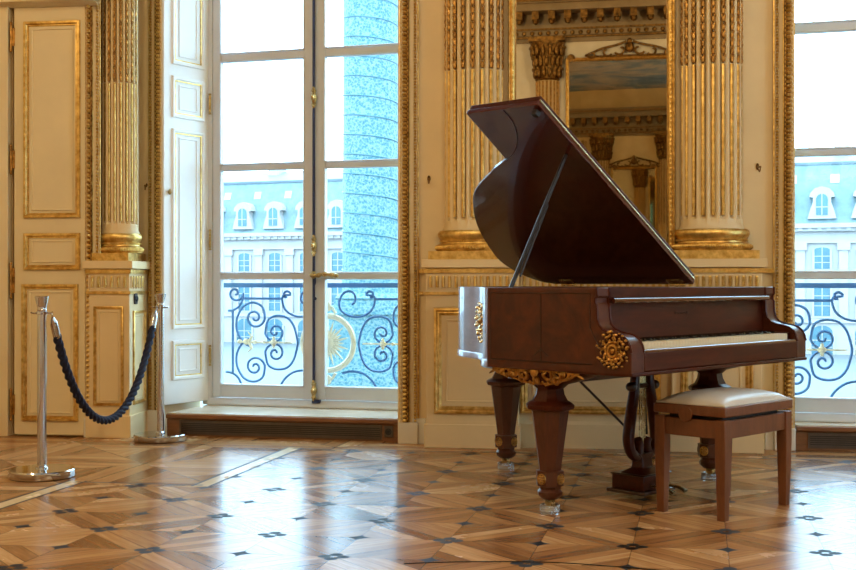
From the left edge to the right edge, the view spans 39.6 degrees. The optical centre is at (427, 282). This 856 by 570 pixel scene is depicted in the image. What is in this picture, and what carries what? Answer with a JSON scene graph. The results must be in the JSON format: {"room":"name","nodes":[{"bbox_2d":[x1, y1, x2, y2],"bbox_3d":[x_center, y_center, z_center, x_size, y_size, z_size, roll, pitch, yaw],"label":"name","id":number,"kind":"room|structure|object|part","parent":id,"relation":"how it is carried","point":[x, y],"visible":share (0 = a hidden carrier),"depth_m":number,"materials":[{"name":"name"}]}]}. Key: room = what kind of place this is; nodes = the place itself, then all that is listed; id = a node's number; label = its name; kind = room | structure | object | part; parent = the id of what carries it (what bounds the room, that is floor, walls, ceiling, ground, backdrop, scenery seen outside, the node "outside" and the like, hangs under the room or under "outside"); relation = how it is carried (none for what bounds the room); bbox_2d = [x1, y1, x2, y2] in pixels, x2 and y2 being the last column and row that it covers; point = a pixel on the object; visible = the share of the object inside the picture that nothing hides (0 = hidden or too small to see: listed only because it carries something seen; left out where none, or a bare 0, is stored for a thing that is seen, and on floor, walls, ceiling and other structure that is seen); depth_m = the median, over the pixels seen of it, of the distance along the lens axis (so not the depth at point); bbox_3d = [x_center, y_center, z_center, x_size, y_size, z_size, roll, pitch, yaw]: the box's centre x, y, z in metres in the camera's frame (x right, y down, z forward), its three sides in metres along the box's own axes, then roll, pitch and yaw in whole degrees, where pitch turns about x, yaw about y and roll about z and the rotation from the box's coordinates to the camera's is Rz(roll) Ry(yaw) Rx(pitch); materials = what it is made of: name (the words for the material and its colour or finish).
{"room":"music room","nodes":[
{"label":"music room","id":0,"kind":"room"},
{"bbox_2d":[12,0,772,448],"bbox_3d":[0.623,-1.750,8.073,11.971,5.600,1.454,0,0,4],"label":"wall","id":1,"kind":"structure","parent":0,"point":[757,66],"depth_m":7.78,"materials":[{"name":"beige paint"}]},
{"bbox_2d":[0,0,99,435],"bbox_3d":[-2.813,-1.150,8.102,1.142,4.400,0.180,0,0,7],"label":"door","id":2,"kind":"structure","parent":1,"relation":"in","point":[47,159],"depth_m":8.12,"materials":[{"name":"paint"}]},
{"bbox_3d":[-2.865,-0.804,8.086,1.042,3.492,0.135,0,0,7],"label":"gilt moulding","id":3,"kind":"part","parent":2,"relation":"part of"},
{"bbox_3d":[-2.573,-0.423,8.113,0.320,2.631,0.007,0,0,7],"label":"panel moulding","id":4,"kind":"part","parent":2,"relation":"part of","materials":[{"name":"paint"}]},
{"bbox_2d":[84,0,100,436],"bbox_3d":[-2.288,-1.150,8.098,0.108,4.400,0.064,0,0,7],"label":"trim","id":5,"kind":"structure","parent":1,"relation":"attached to","point":[92,13],"depth_m":8.09,"materials":[{"name":"gold paint"}]},
{"bbox_2d":[147,0,164,430],"bbox_3d":[-1.930,-1.160,8.426,0.120,4.420,0.064,0,0,7],"label":"trim","id":6,"kind":"structure","parent":1,"relation":"attached to","point":[154,6],"depth_m":8.41,"materials":[{"name":"gold paint"}]},
{"bbox_2d":[162,0,207,404],"bbox_3d":[-1.745,-1.232,8.592,0.062,4.195,0.456,0,0,34],"label":"window shutter","id":7,"kind":"object","parent":1,"relation":"attached to","point":[184,22],"visible":0.98,"depth_m":8.58,"materials":[{"name":"white wood"}]},
{"bbox_3d":[-1.730,-1.226,8.595,0.014,3.847,0.325,0,0,34],"label":"panel moulding","id":8,"kind":"part","parent":7,"relation":"part of","materials":[{"name":"white wood"}]},
{"bbox_2d":[203,0,397,410],"bbox_3d":[-0.817,-1.248,8.544,1.762,4.285,0.165,0,0,16],"label":"window","id":9,"kind":"structure","parent":1,"relation":"in","point":[314,392],"depth_m":8.56,"materials":[{"name":"white wood"}]},
{"bbox_3d":[-0.819,-1.195,8.520,0.019,4.110,0.019,0,0,-6],"label":"espagnolette rod","id":10,"kind":"part","parent":9,"relation":"part of","materials":[{"name":"paint"}]},
{"bbox_3d":[-0.744,-0.058,8.462,0.228,0.060,0.068,0,0,28],"label":"handle","id":11,"kind":"part","parent":9,"relation":"part of","materials":[{"name":"gold metal"}]},
{"bbox_2d":[398,0,418,443],"bbox_3d":[-0.127,-1.160,7.765,0.132,4.420,0.064,0,0,7],"label":"trim","id":12,"kind":"structure","parent":1,"relation":"attached to","point":[408,9],"depth_m":7.76,"materials":[{"name":"gold paint"}]},
{"bbox_2d":[508,0,675,247],"bbox_3d":[1.041,-1.570,7.597,1.334,2.840,0.098,0,0,7],"label":"wall mirror","id":13,"kind":"object","parent":1,"relation":"attached to","point":[606,68],"visible":0.61,"depth_m":7.62,"materials":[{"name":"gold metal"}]},
{"bbox_2d":[412,418,773,449],"bbox_3d":[1.044,0.968,7.636,2.307,0.165,0.031,0,0,7],"label":"baseboard","id":14,"kind":"structure","parent":1,"relation":"attached to","point":[769,436],"depth_m":7.76,"materials":[{"name":"paint"}]},
{"bbox_2d":[519,273,670,448],"bbox_3d":[1.065,0.450,7.593,1.034,1.200,0.150,0,0,7],"label":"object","id":15,"kind":"structure","parent":1,"relation":"attached to","point":[590,425],"depth_m":7.54,"materials":[{"name":"beige paint"}]},
{"bbox_3d":[1.042,0.354,7.545,0.900,0.809,0.012,0,0,7],"label":"panel moulding","id":16,"kind":"part","parent":15,"relation":"part of","materials":[{"name":"beige wood"}]},
{"bbox_2d":[419,268,772,293],"bbox_3d":[1.058,-0.009,7.639,2.268,0.167,0.020,0,0,7],"label":"trim","id":17,"kind":"structure","parent":1,"relation":"attached to","point":[766,270],"depth_m":7.49,"materials":[{"name":"gold metal"}]},
{"bbox_2d":[773,0,795,450],"bbox_3d":[2.236,-1.160,7.462,0.132,4.420,0.064,0,0,7],"label":"trim","id":18,"kind":"structure","parent":1,"relation":"attached to","point":[783,10],"depth_m":7.46,"materials":[{"name":"gold paint"}]},
{"bbox_2d":[795,19,855,422],"bbox_3d":[3.056,-1.248,7.553,1.710,4.285,0.125,0,0,16],"label":"window","id":19,"kind":"structure","parent":1,"relation":"in","point":[807,409],"depth_m":7.68,"materials":[{"name":"white wood"}]},
{"bbox_3d":[3.056,-1.248,7.553,1.710,4.285,0.125,0,0,16],"label":"frame","id":20,"kind":"part","parent":19,"relation":"part of","materials":[{"name":"white wood"}]},
{"bbox_3d":[-0.661,1.075,8.870,2.200,0.150,0.550,0,0,16],"label":"trim","id":21,"kind":"structure","parent":1,"relation":"attached to","visible":0},
{"bbox_2d":[224,283,397,386],"bbox_3d":[-0.771,0.500,8.992,2.024,1.000,0.062,0,0,16],"label":"balcony railing","id":22,"kind":"object","parent":21,"relation":"on","point":[333,342],"visible":0.69,"depth_m":9.03,"materials":[{"name":"blue metal"}]},
{"bbox_3d":[-0.768,0.500,9.000,2.024,1.000,0.040,0,0,16],"label":"rail","id":23,"kind":"part","parent":22,"relation":"part of","materials":[{"name":"blue metal"}]},
{"bbox_3d":[3.183,1.075,7.868,2.200,0.150,0.550,0,0,16],"label":"trim","id":24,"kind":"structure","parent":1,"relation":"attached to","visible":0},
{"bbox_2d":[795,283,855,396],"bbox_3d":[3.108,0.500,7.979,2.000,1.000,0.062,0,0,16],"label":"balcony railing","id":25,"kind":"object","parent":24,"relation":"on","point":[821,349],"visible":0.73,"depth_m":8.10,"materials":[{"name":"blue metal"}]},
{"bbox_3d":[3.111,0.500,7.988,2.000,1.000,0.040,0,0,16],"label":"rail","id":26,"kind":"part","parent":25,"relation":"part of","materials":[{"name":"blue metal"}]},
{"bbox_2d":[0,434,855,569],"bbox_3d":[0.600,1.100,2.900,12.000,0.100,13.000,0,0,0],"label":"floor","id":27,"kind":"structure","parent":0,"point":[196,502],"depth_m":5.39,"materials":[{"name":"brown wood"}]},
{"bbox_2d":[8,296,75,481],"bbox_3d":[-2.090,0.560,6.435,0.350,0.980,0.350,0,0,0],"label":"barrier post","id":28,"kind":"object","parent":27,"relation":"on","point":[41,471],"visible":1,"depth_m":6.41,"materials":[{"name":"metal"}]},
{"bbox_2d":[50,307,157,424],"bbox_3d":[-1.922,0.503,7.166,0.053,0.694,1.457,0,0,10],"label":"rope","id":29,"kind":"object","parent":28,"relation":"hanging from","point":[57,337],"visible":1,"depth_m":7.00,"materials":[{"name":"fabric"}]},
{"bbox_2d":[82,0,149,437],"bbox_3d":[-2.136,-1.235,8.253,0.404,4.570,0.433,0,0,4],"label":"fluted column","id":30,"kind":"structure","parent":27,"relation":"on","point":[118,327],"depth_m":8.13,"materials":[{"name":"beige paint"}]},
{"bbox_3d":[-2.148,0.376,8.214,0.294,0.852,0.318,0,0,4],"label":"panel moulding","id":31,"kind":"part","parent":30,"relation":"part of","materials":[{"name":"beige paint"}]},
{"bbox_3d":[-2.153,0.371,8.261,0.315,0.926,0.418,0,0,4],"label":"gilt moulding","id":32,"kind":"part","parent":30,"relation":"part of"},
{"bbox_2d":[134,293,137,303],"bbox_3d":[-2.004,0.107,8.170,0.018,0.075,0.060,0,0,4],"label":"wall socket","id":33,"kind":"object","parent":30,"relation":"attached to","point":[135,294],"visible":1,"depth_m":8.15,"materials":[{"name":"plastic"}]},
{"bbox_2d":[133,293,186,443],"bbox_3d":[-1.785,0.560,7.930,0.350,0.980,0.350,0,0,0],"label":"barrier post","id":34,"kind":"object","parent":27,"relation":"on","point":[161,436],"visible":1,"depth_m":7.91,"materials":[{"name":"metal"}]},
{"bbox_2d":[166,405,397,441],"bbox_3d":[-0.931,0.973,8.322,1.648,0.155,0.649,0,0,12],"label":"step","id":35,"kind":"structure","parent":27,"relation":"on","point":[206,420],"depth_m":8.05,"materials":[{"name":"brown wood"}]},
{"bbox_3d":[-1.007,0.990,8.027,1.436,0.096,0.010,0,0,12],"label":"vent frame","id":36,"kind":"part","parent":35,"relation":"part of","materials":[{"name":"wood"}]},
{"bbox_2d":[384,426,392,436],"bbox_3d":[-0.260,0.983,7.858,0.060,0.075,0.018,0,0,12],"label":"wall socket","id":37,"kind":"object","parent":35,"relation":"attached to","point":[388,430],"visible":1,"depth_m":7.85,"materials":[{"name":"metal"}]},
{"bbox_2d":[385,429,391,434],"bbox_3d":[-0.261,0.983,7.853,0.044,0.044,0.008,0,0,12],"label":"outlet","id":38,"kind":"object","parent":37,"relation":"attached to","point":[387,431],"depth_m":7.85,"materials":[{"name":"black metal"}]},
{"bbox_2d":[421,0,520,448],"bbox_3d":[0.290,-1.235,7.641,0.646,4.570,0.254,0,0,7],"label":"fluted column","id":39,"kind":"structure","parent":27,"relation":"on","point":[460,413],"depth_m":7.59,"materials":[{"name":"beige paint"}]},
{"bbox_3d":[0.259,0.354,7.559,0.536,0.809,0.018,0,0,7],"label":"panel moulding","id":40,"kind":"part","parent":39,"relation":"part of","materials":[{"name":"beige paint"}]},
{"bbox_3d":[0.291,0.371,7.646,0.614,0.926,0.222,0,0,7],"label":"gilt moulding","id":41,"kind":"part","parent":39,"relation":"part of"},
{"bbox_2d":[498,461,513,470],"bbox_3d":[0.439,1.030,6.700,0.094,0.040,0.094,0,0,0],"label":"coaster","id":42,"kind":"object","parent":27,"relation":"on","point":[501,466],"visible":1,"depth_m":6.66,"materials":[{"name":"white"}]},
{"bbox_2d":[404,561,658,569],"bbox_3d":[0.435,1.049,4.421,1.050,0.004,0.105,0,0,8],"label":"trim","id":43,"kind":"structure","parent":27,"relation":"on","point":[445,561],"depth_m":4.46,"materials":[{"name":"brown wood"}]},
{"bbox_2d":[540,503,559,514],"bbox_3d":[0.557,1.030,5.426,0.094,0.040,0.094,0,0,0],"label":"coaster","id":44,"kind":"object","parent":27,"relation":"on","point":[546,510],"visible":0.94,"depth_m":5.39,"materials":[{"name":"white"}]},
{"bbox_2d":[457,96,806,505],"bbox_3d":[0.721,0.074,6.167,1.865,1.903,1.594,0,0,44],"label":"grand piano","id":45,"kind":"object","parent":27,"relation":"on","point":[548,211],"visible":0.97,"depth_m":5.84,"materials":[{"name":"brown wood"}]},
{"bbox_3d":[0.619,0.374,6.277,1.565,0.032,1.552,0,0,44],"label":"case moulding","id":46,"kind":"part","parent":45,"relation":"part of","materials":[{"name":"brown wood"}]},
{"bbox_3d":[0.439,0.778,6.700,0.188,0.412,0.188,0,0,44],"label":"leg","id":47,"kind":"part","parent":45,"relation":"part of","materials":[{"name":"brown wood"}]},
{"bbox_3d":[0.557,0.778,5.426,0.188,0.412,0.188,0,0,44],"label":"leg","id":48,"kind":"part","parent":45,"relation":"part of","materials":[{"name":"brown wood"}]},
{"bbox_3d":[0.558,-0.424,6.465,1.203,0.861,1.376,0,0,44],"label":"lid","id":49,"kind":"part","parent":45,"relation":"part of","materials":[{"name":"brown wood"}]},
{"bbox_3d":[0.816,0.158,5.065,0.198,0.277,0.106,0,0,44],"label":"edge moulding","id":50,"kind":"part","parent":45,"relation":"part of","materials":[{"name":"brown wood"}]},
{"bbox_3d":[0.990,0.505,5.782,0.056,0.048,0.060,0,0,44],"label":"scroll knob","id":51,"kind":"part","parent":45,"relation":"part of","materials":[{"name":"brown wood"}]},
{"bbox_3d":[0.999,0.629,5.798,0.065,0.488,0.143,0,0,44],"label":"lyre arm","id":52,"kind":"part","parent":45,"relation":"part of","materials":[{"name":"brown wood"}]},
{"bbox_3d":[1.110,0.629,5.913,0.065,0.488,0.143,0,0,44],"label":"lyre arm","id":53,"kind":"part","parent":45,"relation":"part of","materials":[{"name":"brown wood"}]},
{"bbox_3d":[1.126,0.505,5.923,0.056,0.048,0.060,0,0,44],"label":"scroll knob","id":54,"kind":"part","parent":45,"relation":"part of","materials":[{"name":"brown wood"}]},
{"bbox_3d":[1.503,0.778,6.333,0.188,0.412,0.188,0,0,44],"label":"leg","id":55,"kind":"part","parent":45,"relation":"part of","materials":[{"name":"brown wood"}]},
{"bbox_3d":[1.836,0.158,6.122,0.198,0.277,0.106,0,0,44],"label":"edge moulding","id":56,"kind":"part","parent":45,"relation":"part of","materials":[{"name":"brown wood"}]},
{"bbox_2d":[701,471,715,480],"bbox_3d":[1.503,1.030,6.333,0.094,0.040,0.094,0,0,0],"label":"coaster","id":57,"kind":"object","parent":27,"relation":"on","point":[705,477],"visible":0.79,"depth_m":6.29,"materials":[{"name":"white"}]},
{"bbox_2d":[670,0,766,453],"bbox_3d":[1.790,-1.235,7.449,0.620,4.570,0.254,0,0,7],"label":"fluted column","id":58,"kind":"structure","parent":27,"relation":"on","point":[711,236],"depth_m":7.43,"materials":[{"name":"beige paint"}]},
{"bbox_3d":[1.768,0.354,7.366,0.492,0.809,0.018,0,0,7],"label":"panel moulding","id":59,"kind":"part","parent":58,"relation":"part of","materials":[{"name":"gold paint"}]},
{"bbox_3d":[1.800,0.371,7.453,0.569,0.926,0.222,0,0,7],"label":"gilt moulding","id":60,"kind":"part","parent":58,"relation":"part of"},
{"bbox_2d":[654,387,792,521],"bbox_3d":[1.381,0.773,5.548,0.375,0.554,0.609,0,0,45],"label":"piano bench","id":61,"kind":"object","parent":27,"relation":"on","point":[721,414],"visible":1,"depth_m":5.40,"materials":[{"name":"brown wood"}]},
{"bbox_3d":[1.078,0.828,5.468,0.052,0.445,0.052,0,0,-45],"label":"leg","id":62,"kind":"part","parent":61,"relation":"part of","materials":[{"name":"brown wood"}]},
{"bbox_3d":[1.158,0.588,5.347,0.072,0.072,0.010,0,0,45],"label":"knob","id":63,"kind":"part","parent":61,"relation":"part of","materials":[{"name":"brown wood"}]},
{"bbox_3d":[1.301,0.828,5.245,0.052,0.445,0.052,0,0,-45],"label":"leg","id":64,"kind":"part","parent":61,"relation":"part of","materials":[{"name":"brown wood"}]},
{"bbox_2d":[660,387,785,405],"bbox_3d":[1.382,0.522,5.549,0.581,0.052,0.351,0,0,-45],"label":"cushion","id":65,"kind":"object","parent":61,"relation":"on","point":[720,396],"depth_m":5.41,"materials":[{"name":"leather"}]},
{"bbox_3d":[1.464,0.828,5.853,0.052,0.445,0.052,0,0,-45],"label":"leg","id":66,"kind":"part","parent":61,"relation":"part of","materials":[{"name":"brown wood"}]},
{"bbox_3d":[1.686,0.828,5.630,0.052,0.445,0.052,0,0,-45],"label":"leg","id":67,"kind":"part","parent":61,"relation":"part of","materials":[{"name":"brown wood"}]},
{"bbox_2d":[795,421,855,450],"bbox_3d":[3.163,0.973,7.506,1.678,0.155,0.297,0,0,7],"label":"step","id":68,"kind":"structure","parent":27,"relation":"on","point":[809,435],"depth_m":7.46,"materials":[{"name":"brown wood"}]},
{"bbox_3d":[3.035,0.990,7.393,1.300,0.096,0.010,0,0,7],"label":"vent frame","id":69,"kind":"part","parent":68,"relation":"part of","materials":[{"name":"metal"}]},
{"label":"outside","id":70,"kind":"structure","parent":0,"visible":0},
{"bbox_2d":[201,342,855,405],"bbox_3d":[50.000,7.200,136.000,420.000,0.300,248.000,0,0,0],"label":"ground","id":71,"kind":"structure","parent":70,"point":[818,388],"depth_m":95.80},
{"bbox_2d":[327,0,397,386],"bbox_3d":[-3.850,-15.450,80.000,5.800,45.000,5.800,0,0,0],"label":"column","id":72,"kind":"structure","parent":71,"relation":"on","point":[370,83],"depth_m":78.24,"materials":[{"name":"blue stone"}]},
{"bbox_2d":[224,140,855,354],"bbox_3d":[14.447,-3.625,133.035,110.823,21.850,12.700,0,0,21],"label":"palace building","id":73,"kind":"structure","parent":71,"relation":"on","point":[263,212],"depth_m":137.72,"materials":[{"name":"stone"}]},
{"bbox_3d":[-21.898,-7.750,140.257,1.100,2.100,0.110,0,0,21],"label":"pane","id":74,"kind":"part","parent":73,"relation":"part of","materials":[{"name":"blue glass"}]},
{"bbox_3d":[-18.103,-7.750,138.815,1.100,2.100,0.110,0,0,21],"label":"pane","id":75,"kind":"part","parent":73,"relation":"part of","materials":[{"name":"blue glass"}]},
{"bbox_3d":[-14.307,-7.750,137.373,1.100,2.100,0.110,0,0,21],"label":"pane","id":76,"kind":"part","parent":73,"relation":"part of","materials":[{"name":"blue glass"}]},
{"bbox_3d":[-10.512,-7.750,135.931,1.100,2.100,0.110,0,0,21],"label":"pane","id":77,"kind":"part","parent":73,"relation":"part of","materials":[{"name":"blue glass"}]},
{"bbox_3d":[12.316,-4.925,127.426,109.622,1.950,0.700,0,0,21],"label":"cornice","id":78,"kind":"part","parent":73,"relation":"part of","materials":[{"name":"stone"}]},
{"bbox_3d":[38.829,-7.750,117.189,1.100,2.100,0.110,0,0,21],"label":"pane","id":79,"kind":"part","parent":73,"relation":"part of","materials":[{"name":"blue glass"}]}
]}

